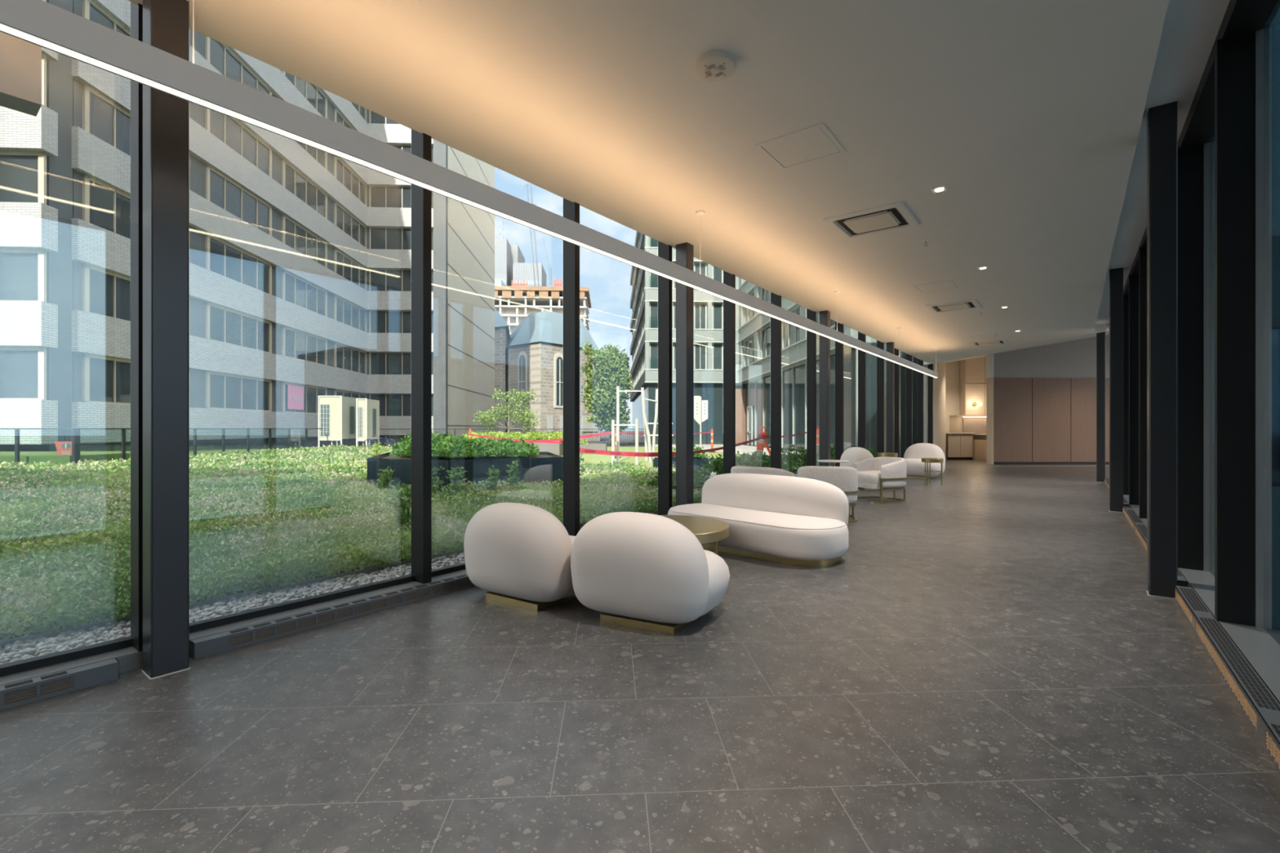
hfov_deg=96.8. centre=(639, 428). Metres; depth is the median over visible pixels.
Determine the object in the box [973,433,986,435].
countertop
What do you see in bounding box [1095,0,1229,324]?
ceiling bulkhead
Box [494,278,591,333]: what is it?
building
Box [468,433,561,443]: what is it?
barrier tape
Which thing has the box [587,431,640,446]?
ground
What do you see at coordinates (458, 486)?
plant
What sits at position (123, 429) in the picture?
glass railing
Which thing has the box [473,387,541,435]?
young tree
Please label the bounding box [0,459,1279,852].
floor
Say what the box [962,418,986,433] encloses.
tile backsplash
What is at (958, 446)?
bar cabinet
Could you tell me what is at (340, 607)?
vent
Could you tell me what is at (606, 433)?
barrier tape
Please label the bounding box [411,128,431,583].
column
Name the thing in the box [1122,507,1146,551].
grille
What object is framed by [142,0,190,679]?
steel column
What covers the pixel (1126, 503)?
baseboard heater
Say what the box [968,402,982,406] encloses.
wall sconce
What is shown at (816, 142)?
ceiling access panel
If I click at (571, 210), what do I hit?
column
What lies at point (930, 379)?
column
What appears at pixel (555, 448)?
concrete planter
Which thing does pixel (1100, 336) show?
steel column
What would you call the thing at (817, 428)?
barrier tape
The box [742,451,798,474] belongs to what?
shrub
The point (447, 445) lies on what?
foliage
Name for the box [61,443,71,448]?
print
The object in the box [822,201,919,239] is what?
air vent
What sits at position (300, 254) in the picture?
office building
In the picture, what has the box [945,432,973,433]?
countertop
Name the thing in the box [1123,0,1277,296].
trim
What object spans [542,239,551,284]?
tower crane
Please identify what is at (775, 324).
column
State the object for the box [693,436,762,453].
barrier tape
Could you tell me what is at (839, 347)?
column
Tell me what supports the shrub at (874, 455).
on the paving
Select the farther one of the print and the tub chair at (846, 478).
the print
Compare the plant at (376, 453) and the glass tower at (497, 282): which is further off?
the glass tower at (497, 282)
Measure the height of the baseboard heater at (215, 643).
0.084 m
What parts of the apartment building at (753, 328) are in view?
pane, pane, pane, pane, pane, pane, band trim, pane, pane, band trim, pane, pane, pane, band trim, band trim, pane, pane, pane, band trim, band trim, band trim, pane, pane, pane, pane, pane, pane, podium trim, pane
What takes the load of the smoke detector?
attached to the ceiling at (1028, 113)
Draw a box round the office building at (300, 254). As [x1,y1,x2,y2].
[0,0,494,451]
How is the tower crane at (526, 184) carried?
on the building at (514, 303)
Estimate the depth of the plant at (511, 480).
9.86 m
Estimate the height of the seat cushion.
0.232 m
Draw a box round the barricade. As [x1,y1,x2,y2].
[755,426,770,459]
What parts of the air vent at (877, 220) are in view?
intake panel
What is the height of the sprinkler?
0.058 m
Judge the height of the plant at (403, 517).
0.601 m
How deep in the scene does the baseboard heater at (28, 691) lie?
2.56 m
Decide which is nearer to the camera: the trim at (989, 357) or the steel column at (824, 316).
the steel column at (824, 316)
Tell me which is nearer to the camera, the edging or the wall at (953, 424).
the edging
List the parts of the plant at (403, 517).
stem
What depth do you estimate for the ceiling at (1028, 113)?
3.90 m
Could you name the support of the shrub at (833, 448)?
on the paving
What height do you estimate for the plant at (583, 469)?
0.721 m
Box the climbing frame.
[611,386,673,465]
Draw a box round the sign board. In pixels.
[693,395,707,448]
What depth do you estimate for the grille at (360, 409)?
31.12 m
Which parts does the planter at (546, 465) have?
panel, panel, panel, panel, panel, panel, panel, panel, panel, panel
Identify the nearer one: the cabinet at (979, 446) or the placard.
the placard
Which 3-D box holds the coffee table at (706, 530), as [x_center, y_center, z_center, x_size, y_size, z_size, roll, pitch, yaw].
[0.260,1.032,5.150,1.080,0.336,1.080,0,0,0]
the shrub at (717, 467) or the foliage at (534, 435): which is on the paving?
the shrub at (717, 467)
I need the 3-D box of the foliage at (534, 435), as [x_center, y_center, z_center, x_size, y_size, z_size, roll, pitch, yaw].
[-5.499,0.315,24.831,4.905,0.437,1.891,0,0,0]
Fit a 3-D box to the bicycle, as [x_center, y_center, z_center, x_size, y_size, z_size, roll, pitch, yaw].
[-14.004,0.772,30.555,1.741,0.947,0.503,0,0,-3]
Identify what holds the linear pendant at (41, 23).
hanging from the ceiling at (1028, 113)
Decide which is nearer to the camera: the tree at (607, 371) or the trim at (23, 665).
the trim at (23, 665)
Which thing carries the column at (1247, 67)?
attached to the window sill at (1257, 646)
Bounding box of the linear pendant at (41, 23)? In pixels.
[0,0,937,377]
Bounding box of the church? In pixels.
[494,307,599,441]
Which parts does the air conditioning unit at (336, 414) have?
frame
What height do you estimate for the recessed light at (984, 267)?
0.010 m
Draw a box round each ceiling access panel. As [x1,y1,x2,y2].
[754,122,846,170]
[911,280,956,293]
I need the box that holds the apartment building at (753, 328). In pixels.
[630,231,924,457]
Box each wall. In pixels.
[924,362,945,456]
[945,360,986,439]
[993,334,1109,377]
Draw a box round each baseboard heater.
[0,657,119,710]
[189,573,475,659]
[1104,478,1129,506]
[1122,505,1187,586]
[1174,585,1279,773]
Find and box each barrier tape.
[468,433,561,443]
[512,430,615,443]
[579,448,675,457]
[619,431,713,435]
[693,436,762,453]
[767,427,817,437]
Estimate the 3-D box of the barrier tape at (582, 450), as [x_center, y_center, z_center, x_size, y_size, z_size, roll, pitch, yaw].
[-0.210,0.517,12.470,2.420,0.208,0.012,0,0,-1]
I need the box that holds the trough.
[579,439,607,453]
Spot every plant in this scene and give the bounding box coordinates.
[371,440,381,456]
[377,466,395,489]
[387,480,411,533]
[431,466,444,494]
[445,466,468,493]
[479,465,500,492]
[505,459,521,488]
[579,451,586,481]
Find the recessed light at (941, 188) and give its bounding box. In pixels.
[930,185,947,193]
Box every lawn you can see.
[0,448,280,464]
[560,446,752,467]
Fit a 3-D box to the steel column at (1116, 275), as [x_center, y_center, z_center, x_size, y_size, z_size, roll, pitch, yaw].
[6.891,-0.550,8.228,0.156,3.500,0.146,0,0,37]
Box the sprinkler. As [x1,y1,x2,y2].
[922,239,928,246]
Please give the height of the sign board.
2.950 m
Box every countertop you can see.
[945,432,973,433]
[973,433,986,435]
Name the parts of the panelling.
edge panel, panel, panel, panel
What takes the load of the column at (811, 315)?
attached to the window sill at (129, 659)
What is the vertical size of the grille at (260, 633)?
0.052 m
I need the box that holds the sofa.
[667,473,848,566]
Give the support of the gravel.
on the paving
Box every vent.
[4,671,67,688]
[229,574,467,633]
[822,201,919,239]
[925,299,982,313]
[1126,509,1142,523]
[1136,524,1146,539]
[1179,587,1208,612]
[1199,617,1279,711]
[1271,724,1279,737]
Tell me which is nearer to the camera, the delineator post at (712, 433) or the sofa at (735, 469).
the sofa at (735, 469)
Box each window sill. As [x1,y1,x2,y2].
[0,568,466,684]
[1123,494,1279,702]
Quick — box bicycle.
[362,434,395,446]
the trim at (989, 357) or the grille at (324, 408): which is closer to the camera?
the trim at (989, 357)
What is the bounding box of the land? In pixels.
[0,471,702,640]
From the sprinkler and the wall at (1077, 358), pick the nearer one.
the sprinkler
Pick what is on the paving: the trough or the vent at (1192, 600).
the trough
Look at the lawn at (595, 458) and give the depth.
23.59 m
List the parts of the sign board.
panel, post, panel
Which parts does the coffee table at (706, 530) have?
leg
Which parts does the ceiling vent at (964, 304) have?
intake panel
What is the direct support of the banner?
attached to the office building at (300, 254)
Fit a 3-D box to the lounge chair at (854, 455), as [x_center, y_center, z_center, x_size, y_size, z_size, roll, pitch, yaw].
[4.533,0.785,11.402,0.842,0.830,0.861,0,0,-21]
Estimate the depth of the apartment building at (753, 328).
42.99 m
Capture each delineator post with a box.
[468,426,471,439]
[614,429,620,457]
[708,427,715,452]
[816,426,819,452]
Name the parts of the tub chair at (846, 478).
leg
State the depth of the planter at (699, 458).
15.20 m
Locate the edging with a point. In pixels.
(86, 627)
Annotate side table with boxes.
[877,452,897,457]
[921,457,943,485]
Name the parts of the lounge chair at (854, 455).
backrest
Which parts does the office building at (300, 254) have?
pane, pane, pane, recess panel, pane, pane, pane, pane, pane, pane, pane, pane, pane, pane, pane, pane, pane, pane, pane, pane, pane, pane, pane, pane, pane, pane, pane, pane, pane, pane, pane, pane, pane, pane, pane, pane, pane, pane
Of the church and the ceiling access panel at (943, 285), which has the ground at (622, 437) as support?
the church
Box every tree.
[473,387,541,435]
[579,340,634,445]
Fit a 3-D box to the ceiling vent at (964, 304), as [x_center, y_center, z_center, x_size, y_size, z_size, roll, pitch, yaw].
[5.466,-2.149,9.900,0.770,0.082,0.770,0,0,37]
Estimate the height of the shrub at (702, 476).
0.589 m
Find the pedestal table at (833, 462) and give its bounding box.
[817,459,848,466]
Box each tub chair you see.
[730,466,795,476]
[797,466,858,523]
[851,456,907,503]
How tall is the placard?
0.820 m
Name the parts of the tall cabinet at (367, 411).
frame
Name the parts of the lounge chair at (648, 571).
seat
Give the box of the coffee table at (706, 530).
[659,515,728,555]
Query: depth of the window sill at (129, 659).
3.06 m
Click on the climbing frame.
(646, 433)
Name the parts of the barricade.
leg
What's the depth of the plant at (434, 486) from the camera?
9.25 m
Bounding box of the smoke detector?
[694,49,735,80]
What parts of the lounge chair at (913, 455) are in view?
seat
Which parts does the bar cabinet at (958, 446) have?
panel, door, door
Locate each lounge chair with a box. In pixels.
[463,502,576,611]
[570,511,729,635]
[840,447,879,490]
[903,443,945,479]
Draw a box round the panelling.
[986,377,1109,464]
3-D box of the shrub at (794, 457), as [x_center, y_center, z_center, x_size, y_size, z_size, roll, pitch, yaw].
[4.232,0.818,14.265,1.640,0.839,1.623,0,0,0]
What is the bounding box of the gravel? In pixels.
[0,513,657,664]
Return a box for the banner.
[287,384,303,409]
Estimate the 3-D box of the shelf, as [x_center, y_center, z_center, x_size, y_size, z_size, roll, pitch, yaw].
[13.090,-0.479,22.220,1.700,0.062,0.540,0,0,0]
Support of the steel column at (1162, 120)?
on the floor
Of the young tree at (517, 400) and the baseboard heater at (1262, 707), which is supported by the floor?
the baseboard heater at (1262, 707)
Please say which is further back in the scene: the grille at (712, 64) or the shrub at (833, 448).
the shrub at (833, 448)
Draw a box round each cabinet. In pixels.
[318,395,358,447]
[355,398,379,446]
[945,432,973,459]
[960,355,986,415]
[972,433,986,461]
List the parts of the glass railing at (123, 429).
post, post, post, rail, post, post, post, post, post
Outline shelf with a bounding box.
[949,415,986,417]
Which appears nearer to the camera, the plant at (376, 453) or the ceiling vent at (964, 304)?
the ceiling vent at (964, 304)
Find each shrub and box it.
[648,464,712,489]
[697,450,770,475]
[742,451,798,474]
[781,444,835,468]
[800,442,853,466]
[833,443,876,457]
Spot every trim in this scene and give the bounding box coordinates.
[0,31,41,116]
[0,562,466,676]
[986,353,993,377]
[987,465,1109,466]
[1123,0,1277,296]
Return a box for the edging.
[0,502,701,648]
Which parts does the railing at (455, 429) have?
rail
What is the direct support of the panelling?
attached to the wall at (1077, 358)
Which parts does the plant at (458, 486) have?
stem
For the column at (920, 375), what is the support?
attached to the window sill at (129, 659)
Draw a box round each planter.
[367,451,563,492]
[484,440,563,455]
[652,443,709,471]
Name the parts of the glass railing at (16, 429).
post, rail, post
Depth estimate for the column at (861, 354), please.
12.88 m
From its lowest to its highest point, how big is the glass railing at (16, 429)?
1.232 m
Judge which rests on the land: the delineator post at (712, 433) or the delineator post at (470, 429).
the delineator post at (470, 429)
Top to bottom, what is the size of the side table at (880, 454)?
0.665 m
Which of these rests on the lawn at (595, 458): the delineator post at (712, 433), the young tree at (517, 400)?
the delineator post at (712, 433)
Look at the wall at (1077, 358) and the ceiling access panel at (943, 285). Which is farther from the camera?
the wall at (1077, 358)
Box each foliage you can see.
[389,431,539,457]
[462,431,563,439]
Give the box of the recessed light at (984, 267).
[977,266,988,270]
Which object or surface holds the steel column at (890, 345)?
on the floor
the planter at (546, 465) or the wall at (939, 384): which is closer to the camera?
the planter at (546, 465)
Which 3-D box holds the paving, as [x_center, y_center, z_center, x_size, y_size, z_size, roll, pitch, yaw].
[-12.501,1.465,17.006,32.931,0.470,68.109,0,0,38]
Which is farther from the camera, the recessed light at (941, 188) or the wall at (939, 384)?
the wall at (939, 384)
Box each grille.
[0,675,74,706]
[228,578,471,646]
[320,404,329,436]
[358,407,362,436]
[705,64,725,76]
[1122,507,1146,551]
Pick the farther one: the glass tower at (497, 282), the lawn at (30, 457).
the glass tower at (497, 282)
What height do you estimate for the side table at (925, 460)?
0.565 m
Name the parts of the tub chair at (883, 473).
seat, leg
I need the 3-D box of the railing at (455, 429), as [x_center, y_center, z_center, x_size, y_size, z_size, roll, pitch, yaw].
[-8.256,0.625,37.617,18.325,1.210,0.056,0,0,-3]
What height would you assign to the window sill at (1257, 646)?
0.400 m
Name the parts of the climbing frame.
post, post, post, post, post, post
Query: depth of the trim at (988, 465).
18.29 m
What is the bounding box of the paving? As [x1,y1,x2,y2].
[9,444,800,655]
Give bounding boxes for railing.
[0,427,76,463]
[76,427,322,462]
[373,428,653,446]
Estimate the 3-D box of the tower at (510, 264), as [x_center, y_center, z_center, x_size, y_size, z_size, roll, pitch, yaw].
[-71.426,-61.800,335.603,31.512,126.000,42.200,0,0,-3]
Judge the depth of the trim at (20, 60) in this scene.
2.52 m
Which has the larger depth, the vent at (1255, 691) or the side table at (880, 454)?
the side table at (880, 454)
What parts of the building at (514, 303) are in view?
formwork panel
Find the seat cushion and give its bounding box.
[857,471,880,484]
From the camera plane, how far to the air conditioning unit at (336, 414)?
30.77 m
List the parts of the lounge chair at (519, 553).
seat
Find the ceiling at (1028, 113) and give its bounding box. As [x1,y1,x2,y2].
[128,0,1168,366]
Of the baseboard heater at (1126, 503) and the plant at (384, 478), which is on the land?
the plant at (384, 478)
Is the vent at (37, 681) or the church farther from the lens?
the church
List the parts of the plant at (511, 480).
stem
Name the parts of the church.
pane, pane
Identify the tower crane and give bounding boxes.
[524,182,539,286]
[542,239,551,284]
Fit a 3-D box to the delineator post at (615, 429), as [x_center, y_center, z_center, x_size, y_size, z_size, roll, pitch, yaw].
[-0.930,0.557,22.500,0.340,1.225,0.340,0,0,0]
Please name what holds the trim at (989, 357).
attached to the wall at (1077, 358)
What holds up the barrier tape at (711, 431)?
attached to the delineator post at (712, 433)
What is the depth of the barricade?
13.99 m
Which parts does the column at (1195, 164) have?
glass pane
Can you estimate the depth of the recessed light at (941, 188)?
5.05 m
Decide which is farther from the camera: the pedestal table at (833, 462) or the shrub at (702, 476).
the shrub at (702, 476)
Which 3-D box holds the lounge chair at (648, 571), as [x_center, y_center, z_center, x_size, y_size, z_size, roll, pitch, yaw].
[0.082,0.860,3.708,0.941,0.680,0.835,0,0,28]
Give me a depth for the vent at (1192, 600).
3.64 m
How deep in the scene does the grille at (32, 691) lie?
2.51 m
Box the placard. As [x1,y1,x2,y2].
[54,429,71,455]
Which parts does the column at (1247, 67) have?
glass pane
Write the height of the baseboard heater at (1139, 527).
0.101 m
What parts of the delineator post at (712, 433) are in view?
post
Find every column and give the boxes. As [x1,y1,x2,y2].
[130,1,142,651]
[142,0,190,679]
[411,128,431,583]
[563,198,579,536]
[657,240,671,515]
[675,242,693,506]
[723,270,735,474]
[770,292,781,469]
[806,308,816,466]
[819,310,830,466]
[835,321,844,466]
[857,331,866,448]
[876,340,884,457]
[886,342,894,453]
[894,348,899,457]
[906,353,912,449]
[917,358,923,443]
[927,364,933,444]
[1096,331,1105,482]
[1109,267,1123,512]
[1123,295,1128,494]
[1128,275,1138,505]
[1138,247,1146,518]
[1146,101,1177,599]
[1177,131,1214,577]
[1214,0,1279,644]
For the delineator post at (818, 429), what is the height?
1.255 m
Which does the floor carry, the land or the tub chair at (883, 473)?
the tub chair at (883, 473)
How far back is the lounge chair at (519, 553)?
3.75 m
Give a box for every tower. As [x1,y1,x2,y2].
[494,217,546,286]
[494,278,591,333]
[494,279,505,285]
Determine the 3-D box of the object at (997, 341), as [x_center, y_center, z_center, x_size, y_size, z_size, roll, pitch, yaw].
[8.655,-2.149,14.096,0.770,0.082,0.770,0,0,37]

